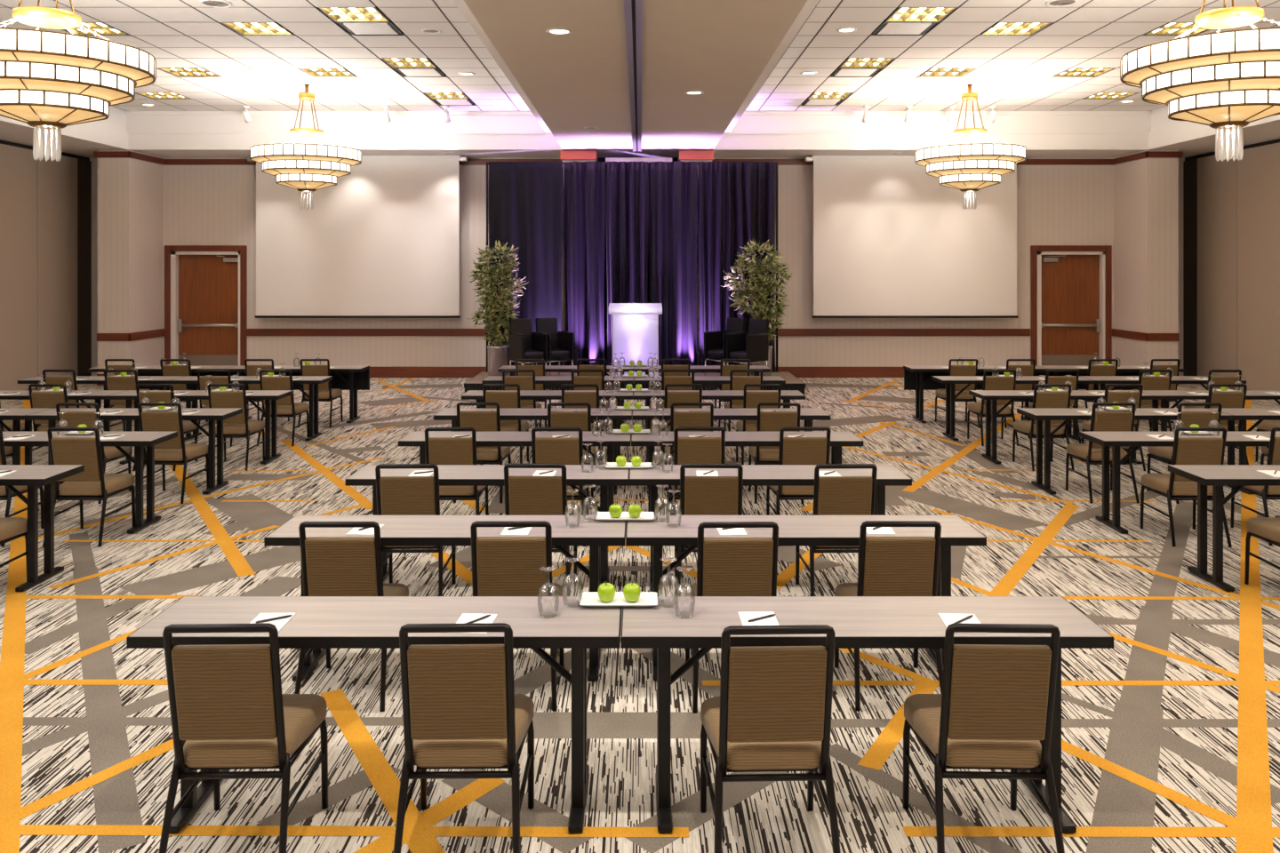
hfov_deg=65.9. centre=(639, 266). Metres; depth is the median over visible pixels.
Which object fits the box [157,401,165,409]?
apple
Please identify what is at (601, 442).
wine glass
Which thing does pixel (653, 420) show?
bowl
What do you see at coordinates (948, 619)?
notepad
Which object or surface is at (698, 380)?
table
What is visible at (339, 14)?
ceiling light
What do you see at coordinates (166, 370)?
banquet chair
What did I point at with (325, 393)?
banquet chair
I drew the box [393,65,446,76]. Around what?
ceiling vent
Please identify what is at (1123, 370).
table
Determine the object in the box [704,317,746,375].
armchair
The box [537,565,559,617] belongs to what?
wine glass
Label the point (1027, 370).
banquet chair
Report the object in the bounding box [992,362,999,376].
wine glass
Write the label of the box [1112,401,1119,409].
apple
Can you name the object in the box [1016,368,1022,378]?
bowl
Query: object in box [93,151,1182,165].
trim
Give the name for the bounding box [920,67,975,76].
ceiling light
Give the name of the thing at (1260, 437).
notepad
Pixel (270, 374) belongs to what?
apple
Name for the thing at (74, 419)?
banquet chair
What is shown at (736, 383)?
banquet chair
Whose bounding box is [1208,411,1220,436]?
wine glass
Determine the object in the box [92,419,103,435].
bowl
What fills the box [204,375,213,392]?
wine glass
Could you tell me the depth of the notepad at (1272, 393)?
10.67 m
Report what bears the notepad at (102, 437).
on the table at (139, 440)
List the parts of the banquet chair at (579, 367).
backrest, frame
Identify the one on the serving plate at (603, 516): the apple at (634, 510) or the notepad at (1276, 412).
the apple at (634, 510)
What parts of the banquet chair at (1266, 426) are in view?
leg, seat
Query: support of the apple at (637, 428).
on the serving plate at (614, 431)
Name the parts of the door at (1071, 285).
kick plate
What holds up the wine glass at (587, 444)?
on the table at (449, 475)
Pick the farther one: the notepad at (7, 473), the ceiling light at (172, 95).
the ceiling light at (172, 95)
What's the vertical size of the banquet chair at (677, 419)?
0.902 m
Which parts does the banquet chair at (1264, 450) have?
leg, seat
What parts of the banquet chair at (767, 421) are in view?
leg, leg, seat, seat frame, backrest, frame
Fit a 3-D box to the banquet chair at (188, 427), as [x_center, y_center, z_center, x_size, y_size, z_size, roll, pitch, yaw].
[-5.015,1.663,10.439,0.444,0.902,0.542,0,0,0]
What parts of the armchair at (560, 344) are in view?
backrest, arm, rail, seat, arm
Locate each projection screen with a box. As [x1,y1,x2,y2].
[247,155,467,318]
[804,155,1024,318]
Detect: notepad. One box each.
[0,392,19,395]
[0,470,16,477]
[3,435,34,439]
[69,392,91,394]
[99,434,124,439]
[100,410,123,414]
[181,410,199,415]
[249,613,295,631]
[345,524,383,535]
[408,470,433,476]
[449,613,497,634]
[500,527,531,535]
[532,470,556,476]
[696,471,718,476]
[716,528,747,535]
[738,611,779,625]
[819,471,841,476]
[866,527,895,535]
[937,613,988,634]
[1018,392,1033,394]
[1076,410,1091,415]
[1088,392,1104,395]
[1146,434,1174,439]
[1153,410,1177,415]
[1186,392,1208,394]
[1191,377,1207,380]
[1242,435,1270,439]
[1256,470,1279,477]
[1264,392,1279,395]
[1267,410,1279,414]
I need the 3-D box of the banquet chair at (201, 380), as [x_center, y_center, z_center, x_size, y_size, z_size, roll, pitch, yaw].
[-5.013,1.663,11.826,0.444,0.902,0.542,0,0,-2]
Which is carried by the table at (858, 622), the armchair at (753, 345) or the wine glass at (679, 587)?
the wine glass at (679, 587)
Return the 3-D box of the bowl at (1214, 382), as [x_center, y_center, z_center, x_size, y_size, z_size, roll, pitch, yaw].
[6.247,1.310,10.770,0.085,0.128,0.085,0,0,0]
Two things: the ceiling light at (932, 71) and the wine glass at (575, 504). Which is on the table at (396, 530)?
the wine glass at (575, 504)
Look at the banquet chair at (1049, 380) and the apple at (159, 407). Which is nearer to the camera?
the apple at (159, 407)
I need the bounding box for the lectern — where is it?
[608,303,662,375]
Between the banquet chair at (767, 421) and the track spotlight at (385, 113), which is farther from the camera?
the track spotlight at (385, 113)
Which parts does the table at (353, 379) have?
modesty panel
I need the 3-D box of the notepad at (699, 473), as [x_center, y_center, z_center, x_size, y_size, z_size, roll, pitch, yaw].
[0.444,1.371,6.516,0.140,0.005,0.200,0,0,2]
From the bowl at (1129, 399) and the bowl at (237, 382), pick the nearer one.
the bowl at (1129, 399)
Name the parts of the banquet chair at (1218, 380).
seat, frame, backrest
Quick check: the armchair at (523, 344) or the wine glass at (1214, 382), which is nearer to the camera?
the wine glass at (1214, 382)
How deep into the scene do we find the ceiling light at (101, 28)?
11.59 m
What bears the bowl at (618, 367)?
on the wine glass at (617, 362)
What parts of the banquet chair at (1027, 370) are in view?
backrest, frame, seat frame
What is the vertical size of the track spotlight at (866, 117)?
0.285 m
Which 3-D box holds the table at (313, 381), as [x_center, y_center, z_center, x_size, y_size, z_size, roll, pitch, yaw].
[-4.765,1.740,12.140,1.830,0.732,0.460,0,0,0]
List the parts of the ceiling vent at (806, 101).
panel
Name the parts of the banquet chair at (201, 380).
backrest, frame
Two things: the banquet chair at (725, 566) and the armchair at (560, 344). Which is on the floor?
the banquet chair at (725, 566)
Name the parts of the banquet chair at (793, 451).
leg, leg, seat frame, seat, frame, backrest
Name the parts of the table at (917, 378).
modesty panel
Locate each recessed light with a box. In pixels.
[140,104,155,106]
[421,28,441,33]
[458,72,474,75]
[486,102,500,104]
[545,27,572,34]
[584,126,599,128]
[684,90,703,95]
[800,71,817,74]
[836,27,856,32]
[1120,100,1135,103]
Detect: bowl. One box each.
[37,380,46,391]
[56,419,68,436]
[64,381,72,392]
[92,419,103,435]
[140,398,150,411]
[170,398,180,411]
[231,380,239,391]
[293,357,299,367]
[537,583,559,617]
[561,573,583,607]
[564,502,580,527]
[581,453,593,472]
[582,496,598,521]
[592,420,601,436]
[594,449,607,469]
[599,398,607,412]
[602,418,613,434]
[608,368,615,378]
[608,396,617,410]
[613,380,620,391]
[616,367,623,377]
[648,367,655,377]
[648,380,655,391]
[649,396,658,410]
[650,418,660,434]
[652,368,659,378]
[652,449,664,469]
[654,496,670,521]
[656,398,664,412]
[657,420,668,436]
[658,573,679,607]
[661,453,673,472]
[665,502,681,527]
[673,583,695,618]
[977,357,984,367]
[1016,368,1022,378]
[1037,380,1046,391]
[1096,397,1106,411]
[1127,398,1136,411]
[1165,368,1173,378]
[1172,419,1183,436]
[1208,380,1216,391]
[1208,419,1220,436]
[1234,381,1243,391]
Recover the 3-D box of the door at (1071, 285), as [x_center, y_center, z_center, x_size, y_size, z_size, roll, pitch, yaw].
[8.180,0.854,18.843,1.530,2.512,0.275,0,0,0]
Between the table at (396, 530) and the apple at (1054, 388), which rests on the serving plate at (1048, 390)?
the apple at (1054, 388)
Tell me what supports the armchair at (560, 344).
on the stage
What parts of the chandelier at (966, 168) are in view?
rod, rod, lamp shade, lamp shade, lamp shade, rod, rod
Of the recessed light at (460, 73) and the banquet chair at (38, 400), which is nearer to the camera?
the banquet chair at (38, 400)
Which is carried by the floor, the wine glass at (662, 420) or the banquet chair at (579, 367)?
the banquet chair at (579, 367)
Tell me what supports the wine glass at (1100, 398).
on the table at (1039, 415)
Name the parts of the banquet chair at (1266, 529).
leg, seat, seat frame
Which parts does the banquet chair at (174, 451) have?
backrest, frame, leg, seat frame, seat, leg, leg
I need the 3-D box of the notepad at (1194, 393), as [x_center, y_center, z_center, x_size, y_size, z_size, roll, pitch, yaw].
[6.036,1.371,10.658,0.140,0.005,0.200,0,0,-2]
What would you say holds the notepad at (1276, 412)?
on the table at (1242, 415)
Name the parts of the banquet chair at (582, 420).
backrest, frame, seat, leg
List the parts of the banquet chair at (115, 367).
backrest, frame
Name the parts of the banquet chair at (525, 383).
backrest, frame, seat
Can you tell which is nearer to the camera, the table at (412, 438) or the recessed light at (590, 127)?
the table at (412, 438)
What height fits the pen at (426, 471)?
0.010 m
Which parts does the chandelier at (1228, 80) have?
lamp shade, rod, lamp shade, lamp shade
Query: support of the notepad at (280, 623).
on the table at (318, 622)
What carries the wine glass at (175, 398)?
on the table at (212, 415)
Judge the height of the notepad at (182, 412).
0.005 m
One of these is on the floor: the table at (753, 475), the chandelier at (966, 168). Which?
the table at (753, 475)
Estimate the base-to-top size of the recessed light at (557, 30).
0.040 m
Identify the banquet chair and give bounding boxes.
[0,402,24,431]
[0,428,43,546]
[0,517,27,582]
[4,446,12,457]
[28,384,68,450]
[42,369,95,408]
[42,427,135,546]
[56,402,131,503]
[103,359,150,423]
[104,369,138,431]
[132,384,197,471]
[137,402,208,503]
[158,623,327,852]
[160,359,207,422]
[196,369,247,446]
[204,384,264,471]
[244,359,289,421]
[256,369,309,446]
[294,521,408,711]
[297,359,342,427]
[375,464,455,596]
[393,623,534,852]
[424,427,487,515]
[453,402,511,503]
[470,520,563,711]
[482,384,528,463]
[502,369,541,431]
[504,464,577,596]
[515,359,551,427]
[531,427,589,546]
[547,402,595,497]
[561,384,602,464]
[571,369,607,431]
[576,359,609,427]
[657,359,690,408]
[659,369,694,429]
[660,384,702,464]
[664,402,713,498]
[669,426,725,515]
[674,464,743,596]
[685,521,778,712]
[700,624,840,852]
[714,359,750,426]
[723,369,762,431]
[736,384,781,464]
[748,402,803,503]
[766,426,831,546]
[795,464,877,596]
[834,520,943,711]
[902,623,1064,852]
[935,359,980,426]
[967,369,1019,446]
[1004,359,1035,427]
[1012,384,1074,471]
[1027,369,1081,443]
[1065,402,1139,503]
[1072,359,1118,408]
[1080,384,1145,471]
[1131,359,1180,427]
[1137,369,1172,431]
[1139,427,1231,547]
[1146,402,1224,503]
[1184,369,1241,428]
[1207,384,1248,464]
[1230,426,1279,545]
[1244,517,1279,584]
[1255,420,1279,461]
[1260,446,1268,464]
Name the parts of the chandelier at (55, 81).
lamp shade, lamp shade, rod, lamp shade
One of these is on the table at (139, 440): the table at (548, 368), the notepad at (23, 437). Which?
the notepad at (23, 437)
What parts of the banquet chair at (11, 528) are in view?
seat frame, seat, leg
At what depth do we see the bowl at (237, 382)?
10.76 m
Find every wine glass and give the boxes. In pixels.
[37,375,46,391]
[56,411,68,436]
[64,375,72,392]
[92,411,103,435]
[106,362,114,376]
[130,362,137,376]
[140,391,150,411]
[170,391,180,411]
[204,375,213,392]
[231,375,239,391]
[255,362,262,378]
[293,352,299,367]
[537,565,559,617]
[561,556,583,607]
[564,489,580,527]
[581,443,593,472]
[582,484,598,521]
[592,412,601,436]
[594,440,607,469]
[599,392,607,412]
[602,410,613,434]
[604,376,612,393]
[608,362,615,378]
[608,390,617,410]
[613,374,620,391]
[616,361,623,377]
[648,361,655,377]
[648,374,655,391]
[649,390,658,410]
[650,410,660,434]
[651,353,657,367]
[652,362,659,378]
[652,440,664,469]
[654,376,662,393]
[654,484,670,521]
[656,392,664,412]
[657,412,668,436]
[658,556,679,607]
[661,443,673,472]
[665,489,681,527]
[673,565,695,618]
[977,352,984,367]
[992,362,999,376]
[1016,362,1022,378]
[1037,375,1046,391]
[1064,375,1072,392]
[1096,391,1106,411]
[1113,352,1120,367]
[1127,391,1136,411]
[1142,362,1150,376]
[1165,362,1173,378]
[1172,411,1183,436]
[1208,375,1216,391]
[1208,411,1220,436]
[1234,375,1243,391]
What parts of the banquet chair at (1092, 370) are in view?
backrest, frame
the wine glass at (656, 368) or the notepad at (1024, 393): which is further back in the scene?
the wine glass at (656, 368)
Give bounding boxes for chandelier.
[0,0,156,161]
[250,84,361,209]
[914,84,1026,209]
[1120,0,1279,161]
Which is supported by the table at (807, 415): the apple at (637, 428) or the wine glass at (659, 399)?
the wine glass at (659, 399)
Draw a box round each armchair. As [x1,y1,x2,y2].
[508,318,547,375]
[535,317,574,375]
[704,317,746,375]
[726,318,769,375]
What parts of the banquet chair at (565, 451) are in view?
backrest, frame, seat, seat frame, leg, leg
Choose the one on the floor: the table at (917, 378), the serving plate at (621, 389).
the table at (917, 378)
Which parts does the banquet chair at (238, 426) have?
leg, backrest, frame, seat frame, seat, leg, leg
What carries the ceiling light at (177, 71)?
attached to the ceiling at (261, 73)
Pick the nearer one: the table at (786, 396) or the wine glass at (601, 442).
the wine glass at (601, 442)
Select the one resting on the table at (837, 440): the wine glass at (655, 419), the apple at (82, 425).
the wine glass at (655, 419)
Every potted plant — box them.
[466,240,528,375]
[720,239,791,375]
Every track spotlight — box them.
[242,105,252,123]
[382,105,391,123]
[442,105,450,123]
[861,105,870,123]
[904,105,912,123]
[947,105,956,123]
[987,105,996,123]
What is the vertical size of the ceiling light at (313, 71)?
0.135 m
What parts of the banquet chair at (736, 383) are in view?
leg, seat, backrest, frame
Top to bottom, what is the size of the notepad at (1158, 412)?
0.005 m
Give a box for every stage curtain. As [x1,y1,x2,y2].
[488,161,563,365]
[563,161,605,365]
[606,161,648,365]
[648,161,697,365]
[697,161,775,372]
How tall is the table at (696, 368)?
0.732 m
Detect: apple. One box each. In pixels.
[52,386,60,391]
[77,423,87,432]
[120,372,127,376]
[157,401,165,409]
[219,383,226,391]
[267,372,273,376]
[597,581,615,602]
[608,503,622,518]
[616,454,626,466]
[620,422,629,431]
[623,581,640,602]
[624,400,631,408]
[625,383,632,390]
[627,502,641,518]
[628,370,633,375]
[631,455,641,466]
[632,422,641,431]
[634,400,641,408]
[635,384,641,390]
[636,369,641,375]
[1003,372,1009,376]
[1051,386,1058,391]
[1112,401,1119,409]
[1189,424,1199,432]
[1220,386,1228,391]
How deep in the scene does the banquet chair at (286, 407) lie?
11.63 m
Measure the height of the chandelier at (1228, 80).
1.890 m
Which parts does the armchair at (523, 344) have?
arm, backrest, rail, seat, arm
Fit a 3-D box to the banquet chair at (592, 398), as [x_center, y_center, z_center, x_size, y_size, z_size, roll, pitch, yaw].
[-0.619,1.663,10.415,0.444,0.902,0.542,0,0,0]
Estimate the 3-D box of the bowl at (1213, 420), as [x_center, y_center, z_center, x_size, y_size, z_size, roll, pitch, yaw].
[4.678,1.310,8.038,0.085,0.128,0.085,0,0,0]
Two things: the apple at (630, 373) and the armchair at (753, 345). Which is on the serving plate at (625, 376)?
the apple at (630, 373)
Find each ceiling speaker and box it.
[199,0,231,7]
[1046,0,1078,7]
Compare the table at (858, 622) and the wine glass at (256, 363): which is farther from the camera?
the wine glass at (256, 363)
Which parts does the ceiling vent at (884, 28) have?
panel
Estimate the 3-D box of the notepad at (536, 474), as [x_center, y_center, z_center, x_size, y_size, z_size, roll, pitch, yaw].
[-0.632,1.371,6.519,0.140,0.005,0.200,0,0,3]
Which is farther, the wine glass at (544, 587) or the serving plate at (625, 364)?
the serving plate at (625, 364)
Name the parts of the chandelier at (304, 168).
rod, rod, lamp shade, lamp shade, lamp shade, rod, rod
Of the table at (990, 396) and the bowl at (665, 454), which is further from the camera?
the table at (990, 396)
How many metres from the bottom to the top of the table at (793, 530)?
0.732 m
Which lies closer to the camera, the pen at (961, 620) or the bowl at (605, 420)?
the pen at (961, 620)
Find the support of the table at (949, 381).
on the floor
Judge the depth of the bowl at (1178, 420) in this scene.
8.03 m
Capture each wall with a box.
[0,139,91,390]
[89,155,1184,375]
[97,150,162,374]
[598,157,678,365]
[1113,150,1178,365]
[1183,138,1279,390]
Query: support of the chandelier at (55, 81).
hanging from the ceiling at (261, 73)
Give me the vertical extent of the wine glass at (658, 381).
0.187 m
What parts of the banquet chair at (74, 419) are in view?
backrest, frame, leg, seat frame, seat, leg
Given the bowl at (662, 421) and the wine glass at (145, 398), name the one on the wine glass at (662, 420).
the bowl at (662, 421)
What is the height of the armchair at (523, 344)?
0.986 m
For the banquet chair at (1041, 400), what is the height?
0.902 m
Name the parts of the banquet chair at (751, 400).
leg, leg, seat, backrest, frame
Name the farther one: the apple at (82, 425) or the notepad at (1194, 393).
the notepad at (1194, 393)
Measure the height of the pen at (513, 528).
0.010 m
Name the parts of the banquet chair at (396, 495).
leg, backrest, frame, seat, seat frame, leg, leg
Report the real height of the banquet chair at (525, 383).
0.902 m
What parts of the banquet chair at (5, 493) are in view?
frame, leg, seat, seat frame, leg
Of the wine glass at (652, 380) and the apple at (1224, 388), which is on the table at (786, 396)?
the wine glass at (652, 380)
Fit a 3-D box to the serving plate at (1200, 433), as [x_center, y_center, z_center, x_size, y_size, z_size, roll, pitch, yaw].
[4.553,1.364,8.098,0.210,0.020,0.170,0,0,0]
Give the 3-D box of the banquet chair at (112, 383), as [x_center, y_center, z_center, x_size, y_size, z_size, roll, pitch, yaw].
[-6.104,1.663,11.837,0.444,0.902,0.542,0,0,0]
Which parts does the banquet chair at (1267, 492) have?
leg, seat frame, seat, leg, frame, backrest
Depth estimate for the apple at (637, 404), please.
9.45 m
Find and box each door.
[164,245,247,365]
[1030,245,1111,365]
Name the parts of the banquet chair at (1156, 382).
seat, frame, backrest, leg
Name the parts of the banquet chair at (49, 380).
backrest, seat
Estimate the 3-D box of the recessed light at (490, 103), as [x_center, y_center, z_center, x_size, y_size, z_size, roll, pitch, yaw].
[-2.470,-2.760,16.600,0.230,0.040,0.230,0,0,0]
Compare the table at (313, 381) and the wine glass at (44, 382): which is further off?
the table at (313, 381)
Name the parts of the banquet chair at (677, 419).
leg, seat, leg, backrest, frame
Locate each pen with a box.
[255,615,292,623]
[414,471,433,473]
[464,614,490,623]
[507,527,526,529]
[747,614,775,622]
[954,615,973,623]
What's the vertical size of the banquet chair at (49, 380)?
0.902 m
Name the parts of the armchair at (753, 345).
arm rail, arm, seat, rail, arm rail, arm, backrest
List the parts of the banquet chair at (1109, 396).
seat, frame, backrest, leg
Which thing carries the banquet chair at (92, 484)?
on the floor
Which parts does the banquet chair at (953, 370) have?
leg, seat, seat frame, backrest, frame, leg, leg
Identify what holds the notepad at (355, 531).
on the table at (396, 530)
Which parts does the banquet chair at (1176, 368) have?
backrest, frame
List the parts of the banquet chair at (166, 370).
backrest, frame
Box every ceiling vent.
[337,18,403,34]
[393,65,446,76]
[433,96,475,104]
[800,97,842,104]
[830,65,881,76]
[872,19,936,34]
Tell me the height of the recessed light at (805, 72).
0.040 m
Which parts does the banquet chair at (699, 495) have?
leg, leg, seat frame, backrest, frame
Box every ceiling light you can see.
[64,21,128,35]
[136,91,190,99]
[158,67,220,76]
[221,21,293,35]
[299,67,355,76]
[318,6,389,22]
[381,57,436,67]
[424,91,468,99]
[808,91,852,99]
[839,57,894,67]
[885,6,956,22]
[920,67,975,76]
[980,21,1052,35]
[1053,67,1114,76]
[1082,91,1137,99]
[1144,21,1208,35]
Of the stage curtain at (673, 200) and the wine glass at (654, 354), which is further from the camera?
the stage curtain at (673, 200)
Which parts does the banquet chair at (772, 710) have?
leg, leg, seat, seat frame, frame, backrest, leg, leg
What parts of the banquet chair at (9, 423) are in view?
seat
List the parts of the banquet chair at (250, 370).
leg, backrest, frame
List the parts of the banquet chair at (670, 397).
seat, backrest, frame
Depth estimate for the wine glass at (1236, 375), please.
10.76 m
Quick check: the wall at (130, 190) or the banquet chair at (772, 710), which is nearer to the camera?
the banquet chair at (772, 710)
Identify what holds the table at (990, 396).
on the floor
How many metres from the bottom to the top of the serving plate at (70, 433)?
0.020 m
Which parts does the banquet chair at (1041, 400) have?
leg, leg, seat, seat frame, frame, backrest, leg, leg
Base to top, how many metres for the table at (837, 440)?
0.732 m
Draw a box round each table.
[0,390,127,431]
[0,408,50,464]
[0,464,84,591]
[2,432,177,534]
[17,376,186,430]
[24,408,242,494]
[88,365,238,422]
[106,390,293,463]
[126,596,622,833]
[169,376,332,440]
[224,365,369,423]
[264,515,626,681]
[345,464,629,584]
[398,432,631,511]
[433,408,631,494]
[461,390,632,455]
[482,376,633,425]
[497,365,634,423]
[620,596,1113,833]
[625,515,986,681]
[629,464,911,591]
[631,432,863,511]
[632,390,805,462]
[632,408,830,494]
[633,376,785,429]
[634,365,770,423]
[903,365,1047,423]
[931,376,1094,440]
[968,390,1155,463]
[1016,408,1233,494]
[1035,365,1184,423]
[1078,376,1246,408]
[1078,432,1279,534]
[1134,390,1279,463]
[1168,464,1279,591]
[1208,408,1279,494]
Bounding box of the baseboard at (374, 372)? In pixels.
[96,367,1178,385]
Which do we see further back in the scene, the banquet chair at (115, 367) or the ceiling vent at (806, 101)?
the ceiling vent at (806, 101)
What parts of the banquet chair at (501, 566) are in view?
backrest, frame, leg, seat, leg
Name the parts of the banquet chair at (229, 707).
leg, leg, backrest, frame, seat frame, seat, leg, leg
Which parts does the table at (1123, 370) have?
modesty panel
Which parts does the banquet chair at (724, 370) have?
leg, backrest, frame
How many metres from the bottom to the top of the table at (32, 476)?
0.732 m
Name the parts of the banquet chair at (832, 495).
leg, leg, seat frame, seat, backrest, frame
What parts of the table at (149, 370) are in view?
modesty panel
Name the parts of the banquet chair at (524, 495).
backrest, frame, seat frame, leg, leg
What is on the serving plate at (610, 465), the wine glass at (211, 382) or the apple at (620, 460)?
the apple at (620, 460)
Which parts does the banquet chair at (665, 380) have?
frame, backrest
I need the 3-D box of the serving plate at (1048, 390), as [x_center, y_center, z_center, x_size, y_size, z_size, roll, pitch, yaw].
[4.553,1.364,10.830,0.210,0.020,0.170,0,0,0]
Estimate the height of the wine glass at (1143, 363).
0.187 m
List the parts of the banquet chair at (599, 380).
backrest, frame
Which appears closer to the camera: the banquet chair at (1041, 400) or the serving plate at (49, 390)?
the banquet chair at (1041, 400)
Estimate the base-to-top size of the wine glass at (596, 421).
0.187 m
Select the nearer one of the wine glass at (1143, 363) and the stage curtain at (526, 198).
the wine glass at (1143, 363)
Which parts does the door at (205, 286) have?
kick plate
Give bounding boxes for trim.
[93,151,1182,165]
[96,328,1179,341]
[560,150,713,159]
[605,157,671,162]
[624,0,642,152]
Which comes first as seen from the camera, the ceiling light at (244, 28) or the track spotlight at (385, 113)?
the ceiling light at (244, 28)
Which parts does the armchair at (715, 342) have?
seat, arm rail, arm, arm, backrest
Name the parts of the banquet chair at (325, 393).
leg, backrest, frame, seat frame, seat, leg, leg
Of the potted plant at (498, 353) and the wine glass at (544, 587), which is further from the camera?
the potted plant at (498, 353)
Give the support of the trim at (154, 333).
attached to the wall at (203, 204)
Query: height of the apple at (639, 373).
0.081 m
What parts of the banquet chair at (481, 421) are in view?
backrest, frame, seat frame, seat, leg, leg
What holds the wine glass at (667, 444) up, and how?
on the table at (753, 475)
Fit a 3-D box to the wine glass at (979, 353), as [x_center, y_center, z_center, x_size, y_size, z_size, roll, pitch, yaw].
[4.678,1.280,13.520,0.085,0.187,0.085,0,0,0]
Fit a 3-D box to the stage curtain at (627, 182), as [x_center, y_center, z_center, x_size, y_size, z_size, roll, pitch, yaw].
[-0.221,0.004,17.302,0.749,3.690,0.238,0,0,-2]
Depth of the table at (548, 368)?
13.32 m
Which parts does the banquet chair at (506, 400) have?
backrest, frame, seat, leg, leg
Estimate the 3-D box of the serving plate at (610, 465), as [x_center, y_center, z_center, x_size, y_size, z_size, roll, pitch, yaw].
[-0.077,1.364,6.743,0.316,0.020,0.156,0,0,0]
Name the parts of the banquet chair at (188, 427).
backrest, frame, seat, leg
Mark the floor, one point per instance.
(1171, 732)
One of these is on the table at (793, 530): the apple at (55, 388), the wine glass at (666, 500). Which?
the wine glass at (666, 500)
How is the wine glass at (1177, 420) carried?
on the table at (1116, 440)
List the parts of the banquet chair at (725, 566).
leg, seat, leg, backrest, frame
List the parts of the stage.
edge trim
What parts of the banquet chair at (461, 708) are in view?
leg, leg, backrest, frame, seat frame, seat, leg, leg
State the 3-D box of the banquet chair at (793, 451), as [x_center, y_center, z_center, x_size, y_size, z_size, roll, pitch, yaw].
[1.244,1.663,7.705,0.444,0.902,0.542,0,0,-2]
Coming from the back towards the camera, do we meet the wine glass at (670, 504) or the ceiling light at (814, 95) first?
the ceiling light at (814, 95)
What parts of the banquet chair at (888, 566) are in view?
leg, seat, leg, backrest, frame, leg, leg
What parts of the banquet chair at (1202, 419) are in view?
leg, seat, seat frame, backrest, frame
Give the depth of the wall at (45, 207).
17.19 m
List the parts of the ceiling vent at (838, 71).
panel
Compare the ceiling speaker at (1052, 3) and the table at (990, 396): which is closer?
the ceiling speaker at (1052, 3)
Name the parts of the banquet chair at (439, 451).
backrest, frame, seat, seat frame, leg, leg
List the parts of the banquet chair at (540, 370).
backrest, frame, leg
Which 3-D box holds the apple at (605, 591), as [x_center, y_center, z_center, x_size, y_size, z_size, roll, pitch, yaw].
[-0.137,1.324,4.025,0.074,0.081,0.074,0,0,29]
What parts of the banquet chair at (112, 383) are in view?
backrest, frame, seat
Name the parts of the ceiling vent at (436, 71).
panel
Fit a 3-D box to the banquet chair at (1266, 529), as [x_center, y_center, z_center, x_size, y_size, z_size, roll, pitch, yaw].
[4.234,1.663,6.299,0.444,0.902,0.542,0,0,0]
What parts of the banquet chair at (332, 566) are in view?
leg, leg, backrest, frame, leg, seat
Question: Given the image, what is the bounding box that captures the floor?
[0,377,1279,852]
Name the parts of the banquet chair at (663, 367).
backrest, frame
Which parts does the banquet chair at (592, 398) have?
backrest, frame, seat, leg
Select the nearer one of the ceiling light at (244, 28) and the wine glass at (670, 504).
the wine glass at (670, 504)
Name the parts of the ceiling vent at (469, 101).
panel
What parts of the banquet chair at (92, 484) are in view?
backrest, frame, leg, seat frame, seat, leg, leg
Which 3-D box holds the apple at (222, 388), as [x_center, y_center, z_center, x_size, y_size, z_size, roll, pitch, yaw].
[-4.580,1.324,10.830,0.074,0.081,0.074,0,0,-18]
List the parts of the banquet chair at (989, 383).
leg, leg, seat, seat frame, frame, backrest, leg, leg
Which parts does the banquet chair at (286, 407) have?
leg, backrest, frame, seat frame, seat, leg, leg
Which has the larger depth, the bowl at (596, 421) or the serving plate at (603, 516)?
the bowl at (596, 421)
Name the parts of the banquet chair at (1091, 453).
leg, leg, seat, seat frame, leg, backrest, frame, leg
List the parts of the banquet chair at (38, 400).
seat, backrest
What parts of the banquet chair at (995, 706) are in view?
leg, leg, seat, seat frame, frame, backrest, leg, leg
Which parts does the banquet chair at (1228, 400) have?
backrest, frame, seat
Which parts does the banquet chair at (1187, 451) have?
leg, leg, seat, seat frame, leg, frame, backrest, leg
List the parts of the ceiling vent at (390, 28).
panel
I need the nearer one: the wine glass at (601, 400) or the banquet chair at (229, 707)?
the banquet chair at (229, 707)
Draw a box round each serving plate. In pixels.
[43,389,68,391]
[64,431,92,435]
[146,407,175,411]
[210,389,233,391]
[579,592,657,607]
[595,512,654,521]
[605,462,651,469]
[611,429,650,434]
[616,406,648,410]
[619,388,648,391]
[623,375,647,377]
[624,364,647,366]
[1043,389,1065,391]
[1102,407,1130,411]
[1179,431,1212,435]
[1212,389,1236,391]
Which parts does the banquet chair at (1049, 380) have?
seat, backrest, frame, leg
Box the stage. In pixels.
[464,371,805,394]
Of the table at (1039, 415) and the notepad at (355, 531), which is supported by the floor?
the table at (1039, 415)
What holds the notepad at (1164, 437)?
on the table at (1116, 440)
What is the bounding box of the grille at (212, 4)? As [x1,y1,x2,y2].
[202,0,229,7]

